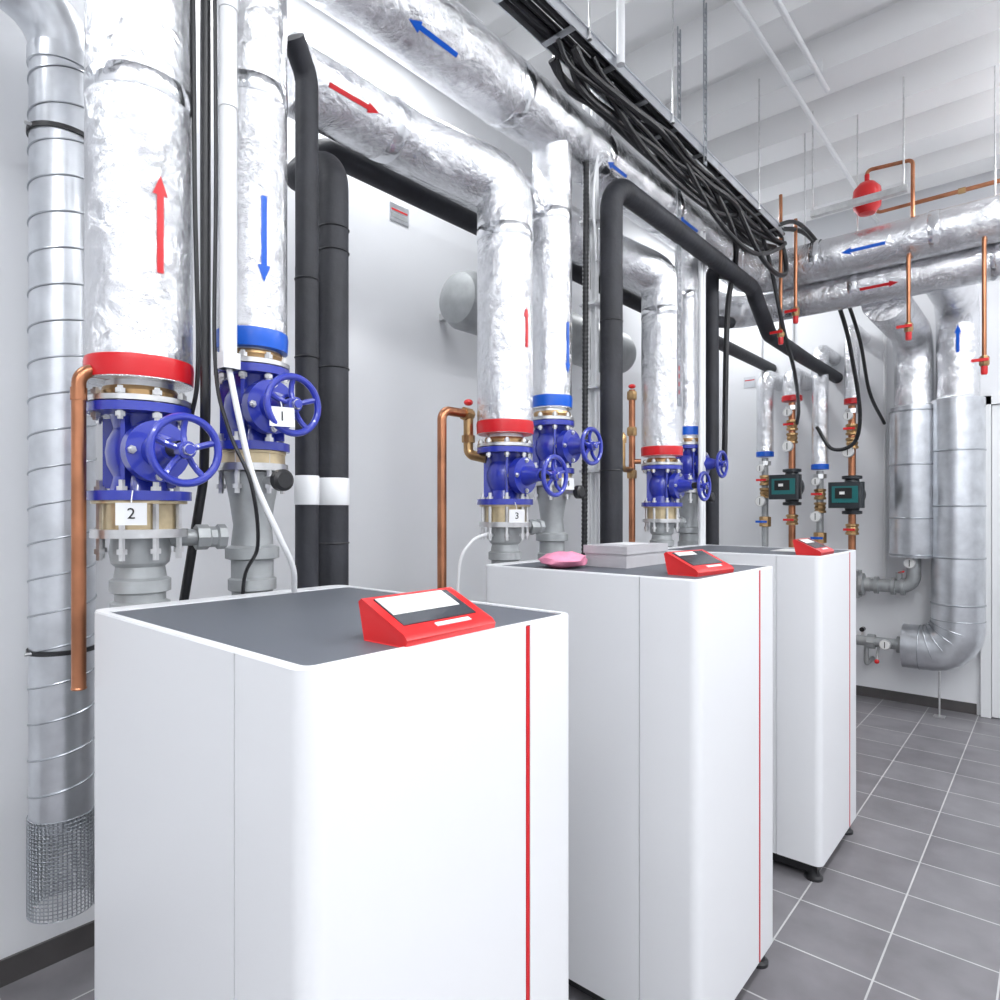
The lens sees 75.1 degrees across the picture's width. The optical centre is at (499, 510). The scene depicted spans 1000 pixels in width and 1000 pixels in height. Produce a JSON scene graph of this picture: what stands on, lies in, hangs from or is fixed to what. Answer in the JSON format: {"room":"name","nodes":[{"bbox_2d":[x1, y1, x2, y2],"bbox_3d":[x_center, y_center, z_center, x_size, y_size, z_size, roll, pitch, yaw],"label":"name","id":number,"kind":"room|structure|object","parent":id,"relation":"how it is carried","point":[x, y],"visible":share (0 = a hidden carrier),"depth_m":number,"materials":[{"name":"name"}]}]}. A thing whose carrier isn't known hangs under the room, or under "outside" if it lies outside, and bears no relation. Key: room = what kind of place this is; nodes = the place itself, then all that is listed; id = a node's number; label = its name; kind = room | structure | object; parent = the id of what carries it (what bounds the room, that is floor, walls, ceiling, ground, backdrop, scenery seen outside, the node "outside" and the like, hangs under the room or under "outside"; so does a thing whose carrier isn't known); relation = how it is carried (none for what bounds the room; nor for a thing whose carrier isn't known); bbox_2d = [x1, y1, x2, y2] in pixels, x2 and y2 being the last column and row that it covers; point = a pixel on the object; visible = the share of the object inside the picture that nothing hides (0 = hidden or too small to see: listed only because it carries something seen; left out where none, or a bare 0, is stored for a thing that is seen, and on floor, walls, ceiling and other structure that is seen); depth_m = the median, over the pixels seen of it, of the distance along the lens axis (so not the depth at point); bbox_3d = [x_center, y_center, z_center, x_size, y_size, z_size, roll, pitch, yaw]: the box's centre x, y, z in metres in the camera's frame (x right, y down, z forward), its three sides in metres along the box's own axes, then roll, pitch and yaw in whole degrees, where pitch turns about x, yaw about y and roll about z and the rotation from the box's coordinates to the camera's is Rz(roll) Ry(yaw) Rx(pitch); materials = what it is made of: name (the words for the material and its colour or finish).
{"room":"mechanical room","nodes":[
{"label":"mechanical room","id":0,"kind":"room"},
{"bbox_2d":[0,0,697,959],"bbox_3d":[-0.873,-0.650,3.491,0.100,4.720,9.550,0,0,41],"label":"wall","id":1,"kind":"structure","parent":0,"point":[407,365],"depth_m":3.57,"materials":[{"name":"white paint"}]},
{"bbox_2d":[0,920,94,987],"bbox_3d":[-0.830,1.663,3.454,0.012,0.095,9.350,0,0,41],"label":"baseboard","id":2,"kind":"structure","parent":1,"relation":"attached to","point":[14,967],"depth_m":2.44,"materials":[{"name":"grey tile"}]},
{"bbox_2d":[0,0,96,923],"bbox_3d":[-2.579,-0.250,1.206,0.296,3.320,3.260,0,0,41],"label":"air duct","id":3,"kind":"object","parent":1,"relation":"attached to","point":[61,720],"visible":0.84,"depth_m":2.23,"materials":[{"name":"metal"}]},
{"bbox_2d":[389,201,408,226],"bbox_3d":[-0.581,-1.710,3.748,0.006,0.100,0.140,0,0,41],"label":"wall sign","id":4,"kind":"object","parent":1,"relation":"attached to","point":[399,214],"visible":1,"depth_m":3.74,"materials":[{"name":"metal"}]},
{"bbox_2d":[439,270,636,372],"bbox_3d":[0.271,-1.190,4.354,0.504,0.330,1.850,0,0,41],"label":"cylinder","id":5,"kind":"object","parent":1,"relation":"attached to","point":[458,296],"visible":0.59,"depth_m":3.64,"materials":[{"name":"grey metal"}]},
{"bbox_2d":[0,695,999,999],"bbox_3d":[1.472,1.760,1.471,6.290,0.100,9.550,0,0,41],"label":"floor","id":6,"kind":"structure","parent":0,"point":[906,905],"depth_m":2.92,"materials":[{"name":"grey tile"}]},
{"bbox_2d":[87,379,228,607],"bbox_3d":[-0.821,0.691,1.632,0.402,2.028,0.327,0,0,41],"label":"valve","id":7,"kind":"object","parent":6,"relation":"on","point":[145,452],"visible":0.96,"depth_m":1.58,"materials":[{"name":"blue paint"}]},
{"bbox_2d":[70,365,107,690],"bbox_3d":[-0.972,0.035,1.560,0.035,0.770,0.106,0,0,34],"label":"copper pipe","id":8,"kind":"object","parent":7,"relation":"attached to","point":[78,389],"visible":0.92,"depth_m":1.52,"materials":[{"name":"orange metal"}]},
{"bbox_2d":[83,0,193,392],"bbox_3d":[-0.913,-1.255,1.652,0.248,1.870,0.248,0,0,41],"label":"riser pipe","id":9,"kind":"object","parent":7,"relation":"on","point":[138,200],"visible":0.94,"depth_m":1.55,"materials":[{"name":"silver metal"}]},
{"bbox_2d":[305,0,999,292],"bbox_3d":[1.595,-1.780,0.938,5.010,0.306,6.704,0,0,41],"label":"pipe","id":10,"kind":"object","parent":9,"relation":"attached to","point":[440,42],"visible":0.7,"depth_m":2.87,"materials":[{"name":"silver metal"}]},
{"bbox_2d":[191,0,259,593],"bbox_3d":[-0.708,-0.690,1.699,0.180,2.200,0.162,0,0,41],"label":"cable","id":11,"kind":"object","parent":10,"relation":"hanging from","point":[193,2],"visible":0.91,"depth_m":1.67,"materials":[{"name":"black plastic"}]},
{"bbox_2d":[770,321,784,344],"bbox_3d":[1.977,-1.249,4.603,0.095,0.165,0.076,0,0,41],"label":"valve","id":12,"kind":"object","parent":10,"relation":"attached to","point":[779,332],"depth_m":4.59,"materials":[{"name":"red metal"}]},
{"bbox_2d":[779,250,782,272],"bbox_3d":[1.996,-1.749,4.588,0.020,0.158,0.076,0,0,41],"label":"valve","id":13,"kind":"object","parent":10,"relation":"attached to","point":[780,252],"depth_m":4.60,"materials":[{"name":"orange metal"}]},
{"bbox_2d":[779,278,782,313],"bbox_3d":[1.996,-1.508,4.588,0.020,0.250,0.076,0,0,41],"label":"valve","id":14,"kind":"object","parent":10,"relation":"attached to","point":[780,279],"depth_m":4.60,"materials":[{"name":"orange metal"}]},
{"bbox_2d":[784,218,799,323],"bbox_3d":[2.045,-1.675,4.545,0.086,0.730,0.076,0,0,41],"label":"valve","id":15,"kind":"object","parent":10,"relation":"attached to","point":[795,311],"visible":1,"depth_m":4.53,"materials":[{"name":"orange metal"}]},
{"bbox_2d":[852,159,914,216],"bbox_3d":[2.525,-2.090,4.292,0.365,0.400,0.184,0,0,41],"label":"vessel","id":16,"kind":"object","parent":10,"relation":"on","point":[868,186],"visible":0.75,"depth_m":4.29,"materials":[{"name":"red metal"}]},
{"bbox_2d":[896,252,912,340],"bbox_3d":[2.580,-1.361,4.133,0.086,0.562,0.130,0,0,41],"label":"valve","id":17,"kind":"object","parent":10,"relation":"attached to","point":[908,326],"visible":1,"depth_m":4.10,"materials":[{"name":"orange metal"}]},
{"bbox_2d":[971,236,989,374],"bbox_3d":[2.872,-1.226,3.881,0.086,0.832,0.130,0,0,41],"label":"valve","id":18,"kind":"object","parent":10,"relation":"attached to","point":[984,360],"visible":1,"depth_m":3.85,"materials":[{"name":"orange metal"}]},
{"bbox_2d":[179,0,210,600],"bbox_3d":[-0.805,-0.075,1.750,0.062,3.530,0.238,0,0,-40],"label":"cable","id":19,"kind":"object","parent":6,"relation":"on","point":[205,5],"visible":0.56,"depth_m":1.65,"materials":[{"name":"black plastic"}]},
{"bbox_2d":[217,347,320,594],"bbox_3d":[-0.664,0.619,1.835,0.344,2.173,0.206,0,0,41],"label":"valve","id":20,"kind":"object","parent":6,"relation":"on","point":[268,408],"visible":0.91,"depth_m":1.81,"materials":[{"name":"blue paint"}]},
{"bbox_2d":[216,0,287,357],"bbox_3d":[-0.716,-1.111,1.880,0.198,1.310,0.198,0,0,41],"label":"riser pipe","id":21,"kind":"object","parent":20,"relation":"on","point":[262,114],"visible":0.62,"depth_m":1.80,"materials":[{"name":"silver metal"}]},
{"bbox_2d":[287,33,319,588],"bbox_3d":[-0.638,0.106,2.130,0.104,3.188,0.303,0,0,-8],"label":"insulated pipe","id":22,"kind":"object","parent":6,"relation":"on","point":[306,478],"visible":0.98,"depth_m":2.05,"materials":[{"name":"plastic"}]},
{"bbox_2d":[95,585,568,999],"bbox_3d":[-0.390,0.969,1.476,0.882,1.482,0.687,0,0,41],"label":"boiler","id":23,"kind":"object","parent":6,"relation":"on","point":[290,804],"visible":0.99,"depth_m":1.16,"materials":[{"name":"white metal"}]},
{"bbox_2d":[217,0,296,592],"bbox_3d":[-0.622,-0.831,1.713,0.075,2.118,0.231,0,0,41],"label":"cable conduit","id":24,"kind":"object","parent":23,"relation":"on","point":[228,359],"visible":0.99,"depth_m":1.64,"materials":[{"name":"white plastic"}]},
{"bbox_2d":[358,587,495,646],"bbox_3d":[-0.131,0.194,1.216,0.135,0.074,0.236,0,0,41],"label":"control panel","id":25,"kind":"object","parent":23,"relation":"on","point":[408,619],"visible":1,"depth_m":1.17,"materials":[{"name":"red plastic"}]},
{"bbox_2d":[477,433,567,563],"bbox_3d":[0.114,0.691,2.717,0.402,2.028,0.327,0,0,41],"label":"valve","id":26,"kind":"object","parent":6,"relation":"on","point":[510,473],"visible":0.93,"depth_m":2.66,"materials":[{"name":"blue paint"}]},
{"bbox_2d":[437,399,486,588],"bbox_3d":[-0.152,0.468,2.688,0.117,1.884,0.224,0,0,41],"label":"copper pipe","id":27,"kind":"object","parent":26,"relation":"attached to","point":[467,415],"visible":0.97,"depth_m":2.63,"materials":[{"name":"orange metal"}]},
{"bbox_2d":[407,113,533,436],"bbox_3d":[-0.185,-0.964,2.667,0.676,1.289,0.264,0,0,-22],"label":"riser pipe","id":28,"kind":"object","parent":26,"relation":"on","point":[447,158],"visible":0.82,"depth_m":2.63,"materials":[{"name":"silver metal"}]},
{"bbox_2d":[287,32,999,328],"bbox_3d":[2.487,-1.546,2.132,5.218,0.367,4.077,0,0,41],"label":"pipe","id":29,"kind":"object","parent":28,"relation":"attached to","point":[357,112],"visible":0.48,"depth_m":2.90,"materials":[{"name":"silver metal"}]},
{"bbox_2d":[287,138,776,585],"bbox_3d":[1.063,0.110,4.371,0.406,3.181,5.470,0,0,41],"label":"insulated pipe","id":30,"kind":"object","parent":6,"relation":"on","point":[337,161],"visible":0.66,"depth_m":2.21,"materials":[{"name":"plastic"}]},
{"bbox_2d":[532,407,602,558],"bbox_3d":[0.291,0.619,2.944,0.344,2.173,0.206,0,0,41],"label":"valve","id":31,"kind":"object","parent":6,"relation":"on","point":[553,433],"visible":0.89,"depth_m":2.92,"materials":[{"name":"blue paint"}]},
{"bbox_2d":[532,140,572,411],"bbox_3d":[0.239,-1.115,2.989,0.190,1.301,0.190,0,0,41],"label":"riser pipe","id":32,"kind":"object","parent":31,"relation":"on","point":[551,163],"visible":0.88,"depth_m":2.91,"materials":[{"name":"silver metal"}]},
{"bbox_2d":[456,230,705,592],"bbox_3d":[0.563,-0.045,3.303,1.971,3.490,0.126,0,0,-42],"label":"cable conduit","id":33,"kind":"object","parent":6,"relation":"on","point":[701,267],"visible":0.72,"depth_m":3.95,"materials":[{"name":"white plastic"}]},
{"bbox_2d":[581,160,588,554],"bbox_3d":[0.402,-0.060,3.086,0.049,3.500,0.029,0,0,41],"label":"conduit","id":34,"kind":"object","parent":6,"relation":"on","point":[585,292],"visible":0.49,"depth_m":3.07,"materials":[{"name":"black plastic"}]},
{"bbox_2d":[579,81,642,544],"bbox_3d":[0.531,-0.220,3.105,0.261,3.840,0.410,0,0,41],"label":"cable conduit","id":35,"kind":"object","parent":6,"relation":"on","point":[594,220],"visible":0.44,"depth_m":3.12,"materials":[{"name":"white plastic"}]},
{"bbox_2d":[486,559,772,999],"bbox_3d":[0.489,0.959,2.497,0.882,1.502,0.687,0,0,41],"label":"boiler","id":36,"kind":"object","parent":6,"relation":"on","point":[671,676],"visible":0.73,"depth_m":2.12,"materials":[{"name":"white metal"}]},
{"bbox_2d":[538,551,587,568],"bbox_3d":[0.232,0.182,2.421,0.185,0.069,0.190,0,0,41],"label":"packaging","id":37,"kind":"object","parent":36,"relation":"on","point":[559,559],"visible":0.98,"depth_m":2.35,"materials":[{"name":"pink plastic"}]},
{"bbox_2d":[583,542,667,568],"bbox_3d":[0.498,0.170,2.554,0.188,0.082,0.328,0,0,41],"label":"cardboard box","id":38,"kind":"object","parent":36,"relation":"on","point":[625,555],"visible":0.98,"depth_m":2.45,"materials":[{"name":"white cardboard"}]},
{"bbox_2d":[664,549,733,576],"bbox_3d":[0.675,0.173,2.200,0.232,0.074,0.128,0,0,-42],"label":"control panel","id":39,"kind":"object","parent":36,"relation":"on","point":[695,563],"visible":1,"depth_m":2.16,"materials":[{"name":"red plastic"}]},
{"bbox_2d":[641,455,710,546],"bbox_3d":[1.042,0.691,3.794,0.402,2.028,0.327,0,0,41],"label":"valve","id":40,"kind":"object","parent":6,"relation":"on","point":[666,484],"visible":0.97,"depth_m":3.74,"materials":[{"name":"blue paint"}]},
{"bbox_2d":[623,384,640,541],"bbox_3d":[0.751,0.333,3.767,0.079,2.153,0.176,0,0,41],"label":"copper pipe","id":41,"kind":"object","parent":40,"relation":"attached to","point":[631,394],"visible":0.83,"depth_m":3.79,"materials":[{"name":"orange metal"}]},
{"bbox_2d":[599,235,682,457],"bbox_3d":[0.744,-0.964,3.744,0.676,1.289,0.264,0,0,-22],"label":"riser pipe","id":42,"kind":"object","parent":40,"relation":"on","point":[646,270],"visible":0.63,"depth_m":3.71,"materials":[{"name":"silver metal"}]},
{"bbox_2d":[676,436,697,481],"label":"valve","id":43,"kind":"object","parent":6,"relation":"on","point":[689,459],"depth_m":4.01,"materials":[{"name":"blue paint"}]},
{"bbox_2d":[675,248,697,435],"bbox_3d":[1.185,-1.115,4.087,0.176,1.301,0.176,0,0,41],"label":"riser pipe","id":44,"kind":"object","parent":43,"relation":"on","point":[689,263],"visible":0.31,"depth_m":4.00,"materials":[{"name":"silver metal"}]},
{"bbox_2d":[677,489,697,545],"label":"pipe","id":45,"kind":"object","parent":6,"relation":"on","point":[688,512],"depth_m":4.03,"materials":[{"name":"grey metal"}]},
{"bbox_2d":[703,450,727,477],"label":"valve","id":46,"kind":"object","parent":6,"relation":"on","point":[710,463],"depth_m":3.96,"materials":[{"name":"blue paint"}]},
{"bbox_2d":[706,268,725,544],"bbox_3d":[1.490,0.008,4.381,0.090,3.384,0.353,0,0,45],"label":"insulated pipe","id":47,"kind":"object","parent":6,"relation":"on","point":[712,278],"visible":0.54,"depth_m":4.25,"materials":[{"name":"plastic"}]},
{"bbox_2d":[599,178,842,543],"bbox_3d":[1.838,0.049,4.584,0.111,3.302,4.136,0,0,41],"label":"insulated pipe","id":48,"kind":"object","parent":6,"relation":"on","point":[620,192],"visible":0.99,"depth_m":3.03,"materials":[{"name":"plastic"}]},
{"bbox_2d":[719,316,735,328],"bbox_3d":[1.524,0.161,4.513,0.080,3.079,0.347,0,0,45],"label":"insulated pipe","id":49,"kind":"object","parent":6,"relation":"on","point":[721,318],"visible":0.1,"depth_m":4.51,"materials":[{"name":"plastic"}]},
{"bbox_2d":[667,544,855,882],"bbox_3d":[1.353,0.959,3.499,0.882,1.503,0.687,0,0,41],"label":"boiler","id":50,"kind":"object","parent":6,"relation":"on","point":[814,597],"visible":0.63,"depth_m":3.05,"materials":[{"name":"white metal"}]},
{"bbox_2d":[770,548,794,551],"bbox_3d":[1.571,0.208,3.432,0.200,0.002,0.250,0,0,41],"label":"instruction sheet","id":51,"kind":"object","parent":50,"relation":"on","point":[785,549],"visible":0.43,"depth_m":3.41,"materials":[{"name":"paper"}]},
{"bbox_2d":[793,538,833,555],"bbox_3d":[1.530,0.172,3.170,0.128,0.074,0.232,0,0,41],"label":"control panel","id":52,"kind":"object","parent":50,"relation":"on","point":[803,546],"visible":1,"depth_m":3.11,"materials":[{"name":"red plastic"}]},
{"bbox_2d":[755,370,783,546],"bbox_3d":[2.615,0.182,6.277,0.157,3.055,0.555,0,0,41],"label":"pipe","id":53,"kind":"object","parent":6,"relation":"on","point":[768,381],"visible":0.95,"depth_m":6.11,"materials":[{"name":"silver metal"}]},
{"bbox_2d":[769,368,810,547],"bbox_3d":[2.752,0.188,6.064,0.270,3.045,0.700,0,0,41],"label":"pipe","id":54,"kind":"object","parent":6,"relation":"on","point":[790,486],"visible":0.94,"depth_m":5.94,"materials":[{"name":"silver metal"}]},
{"bbox_2d":[810,345,840,544],"bbox_3d":[2.981,0.100,5.962,0.147,3.220,0.555,0,0,41],"label":"pipe","id":55,"kind":"object","parent":6,"relation":"on","point":[819,383],"visible":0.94,"depth_m":5.79,"materials":[{"name":"silver metal"}]},
{"bbox_2d":[828,324,870,549],"bbox_3d":[3.130,0.030,5.738,0.270,3.360,0.700,0,0,41],"label":"pipe","id":56,"kind":"object","parent":6,"relation":"on","point":[850,494],"visible":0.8,"depth_m":5.62,"materials":[{"name":"silver metal"}]},
{"bbox_2d":[861,284,986,718],"bbox_3d":[3.296,-0.075,5.027,0.679,3.570,1.420,0,0,41],"label":"insulated pipe","id":57,"kind":"object","parent":6,"relation":"on","point":[937,447],"visible":0.99,"depth_m":5.23,"materials":[{"name":"silver metal"}]},
{"bbox_2d":[458,0,999,237],"bbox_3d":[1.655,-2.860,1.683,6.290,0.300,10.110,0,0,41],"label":"ceiling","id":58,"kind":"structure","parent":0,"point":[947,52],"depth_m":4.17,"materials":[{"name":"white paint"}]},
{"bbox_2d":[455,0,482,23],"bbox_3d":[-0.551,-2.650,3.114,0.180,0.120,1.200,0,0,41],"label":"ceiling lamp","id":59,"kind":"object","parent":58,"relation":"attached to","point":[457,1],"depth_m":3.43,"materials":[{"name":"white"}]},
{"bbox_2d":[587,0,591,41],"bbox_3d":[0.359,-2.300,2.608,0.021,0.820,0.021,0,0,41],"label":"rod","id":60,"kind":"object","parent":58,"relation":"hanging from","point":[589,37],"visible":1,"depth_m":2.60,"materials":[{"name":"metal"}]},
{"bbox_2d":[617,0,624,67],"bbox_3d":[0.511,-2.300,2.754,0.036,0.820,0.036,0,0,41],"label":"conduit","id":61,"kind":"object","parent":58,"relation":"hanging from","point":[620,3],"visible":1,"depth_m":2.74,"materials":[{"name":"white plastic"}]},
{"bbox_2d":[671,0,674,123],"bbox_3d":[0.842,-2.300,3.168,0.021,0.820,0.021,0,0,41],"label":"rod","id":62,"kind":"object","parent":58,"relation":"hanging from","point":[672,120],"visible":1,"depth_m":3.16,"materials":[{"name":"metal"}]},
{"bbox_2d":[677,26,680,405],"bbox_3d":[1.005,-1.650,3.648,0.006,2.120,0.040,0,0,41],"label":"strut","id":63,"kind":"object","parent":58,"relation":"hanging from","point":[678,34],"visible":0.8,"depth_m":3.64,"materials":[{"name":"grey metal"}]},
{"bbox_2d":[703,0,706,166],"bbox_3d":[1.090,-2.275,3.456,0.006,0.870,0.040,0,0,41],"label":"strut","id":64,"kind":"object","parent":58,"relation":"hanging from","point":[704,3],"visible":1,"depth_m":3.45,"materials":[{"name":"grey metal"}]},
{"bbox_2d":[758,78,760,209],"bbox_3d":[1.626,-2.300,4.077,0.021,0.820,0.021,0,0,41],"label":"rod","id":65,"kind":"object","parent":58,"relation":"hanging from","point":[759,207],"visible":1,"depth_m":4.07,"materials":[{"name":"metal"}]},
{"bbox_2d":[779,194,782,221],"bbox_3d":[1.996,-2.125,4.588,0.020,0.191,0.076,0,0,41],"label":"copper pipe","id":66,"kind":"object","parent":58,"relation":"attached to","point":[781,195],"depth_m":4.60,"materials":[{"name":"orange metal"}]},
{"bbox_2d":[804,133,805,243],"bbox_3d":[2.189,-2.305,4.667,0.021,0.810,0.021,0,0,41],"label":"rod","id":67,"kind":"object","parent":58,"relation":"hanging from","point":[804,133],"visible":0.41,"depth_m":4.66,"materials":[{"name":"metal"}]},
{"bbox_2d":[733,0,878,223],"bbox_3d":[0.477,-2.657,2.361,0.200,0.106,9.200,0,0,41],"label":"conduit","id":68,"kind":"object","parent":58,"relation":"attached to","point":[813,68],"depth_m":3.90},
{"bbox_2d":[857,114,857,230],"bbox_3d":[2.446,-2.305,4.447,0.021,0.810,0.021,0,0,41],"label":"rod","id":69,"kind":"object","parent":58,"relation":"hanging from","point":[857,114],"visible":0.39,"depth_m":4.44,"materials":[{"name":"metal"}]},
{"bbox_2d":[810,76,907,218],"bbox_3d":[2.324,-2.350,4.229,0.560,0.720,0.040,0,0,41],"label":"mounting bracket","id":70,"kind":"object","parent":58,"relation":"attached to","point":[901,189],"visible":1,"depth_m":4.20,"materials":[{"name":"metal"}]},
{"bbox_2d":[876,178,999,213],"bbox_3d":[4.155,-2.170,3.299,4.012,0.240,0.202,0,0,41],"label":"copper pipe","id":71,"kind":"object","parent":58,"relation":"hanging from","point":[962,190],"visible":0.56,"depth_m":4.25,"materials":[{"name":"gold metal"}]},
{"bbox_2d":[994,65,995,194],"bbox_3d":[3.014,-2.305,3.957,0.021,0.810,0.021,0,0,41],"label":"rod","id":72,"kind":"object","parent":58,"relation":"hanging from","point":[995,65],"visible":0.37,"depth_m":3.95,"materials":[{"name":"metal"}]},
{"bbox_3d":[0.230,-2.300,2.719,0.021,0.820,0.021,0,0,41],"label":"rod","id":73,"kind":"object","parent":58,"relation":"hanging from","visible":0},
{"bbox_2d":[492,0,783,240],"bbox_3d":[-0.348,-1.914,1.917,0.170,0.048,6.850,0,0,41],"label":"cable tray","id":74,"kind":"object","parent":73,"relation":"hanging from","point":[560,6],"visible":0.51,"depth_m":2.90,"materials":[{"name":"metal"}]},
{"bbox_2d":[503,0,786,251],"bbox_3d":[-0.253,-1.860,2.055,0.214,0.178,6.784,0,0,41],"label":"cable bundle","id":75,"kind":"object","parent":74,"relation":"on","point":[621,92],"visible":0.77,"depth_m":2.98,"materials":[{"name":"black plastic"}]},
{"bbox_2d":[606,96,885,460],"bbox_3d":[1.868,-1.144,4.461,0.632,1.708,4.210,0,0,41],"label":"cable bundle","id":76,"kind":"object","parent":74,"relation":"on","point":[704,203],"visible":0.84,"depth_m":4.28,"materials":[{"name":"black plastic"}]},
{"bbox_2d":[744,376,755,387],"bbox_3d":[2.570,-1.325,6.690,0.120,0.110,0.006,0,0,41],"label":"wall sign","id":77,"kind":"object","parent":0,"point":[749,382],"depth_m":6.69,"materials":[{"name":"white paper"}]},
{"bbox_2d":[719,169,999,717],"bbox_3d":[4.556,-0.650,5.050,6.090,4.720,0.100,0,0,41],"label":"wall","id":78,"kind":"structure","parent":0,"point":[883,614],"depth_m":6.04,"materials":[{"name":"paint"}]},
{"bbox_2d":[760,335,761,545],"bbox_3d":[2.651,-0.890,6.600,0.023,3.200,0.023,0,0,41],"label":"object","id":79,"kind":"structure","parent":78,"relation":"attached to","point":[760,335],"depth_m":6.59,"materials":[{"name":"metal"}]},
{"bbox_2d":[791,319,792,340],"bbox_3d":[2.878,-0.890,6.404,0.023,3.200,0.023,0,0,41],"label":"conduit","id":80,"kind":"object","parent":78,"relation":"attached to","point":[791,319],"visible":0.02,"depth_m":6.39,"materials":[{"name":"white plastic"}]},
{"bbox_2d":[856,626,899,664],"bbox_3d":[3.237,1.200,5.863,0.750,0.340,0.390,0,0,41],"label":"pipe","id":81,"kind":"object","parent":78,"relation":"attached to","point":[870,641],"visible":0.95,"depth_m":5.68,"materials":[{"name":"grey metal"}]},
{"bbox_2d":[883,334,886,578],"bbox_3d":[3.484,-0.890,5.882,0.023,3.200,0.023,0,0,41],"label":"conduit","id":82,"kind":"object","parent":78,"relation":"attached to","point":[884,336],"visible":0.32,"depth_m":5.87,"materials":[{"name":"white plastic"}]},
{"bbox_2d":[856,558,920,597],"bbox_3d":[3.407,0.570,5.714,0.522,0.400,0.394,0,0,41],"label":"pipe","id":83,"kind":"object","parent":78,"relation":"attached to","point":[900,585],"visible":0.98,"depth_m":5.57,"materials":[{"name":"grey metal"}]},
{"bbox_2d":[856,685,976,714],"bbox_3d":[3.111,1.665,6.221,2.348,0.090,0.012,0,0,41],"label":"baseboard","id":84,"kind":"structure","parent":78,"relation":"attached to","point":[946,704],"depth_m":5.73,"materials":[{"name":"grey tile"}]},
{"bbox_2d":[981,395,999,717],"bbox_3d":[4.420,0.379,5.038,1.120,2.658,0.091,0,0,41],"label":"door","id":85,"kind":"structure","parent":78,"relation":"in","point":[990,651],"depth_m":5.36,"materials":[{"name":"white"}]}
]}

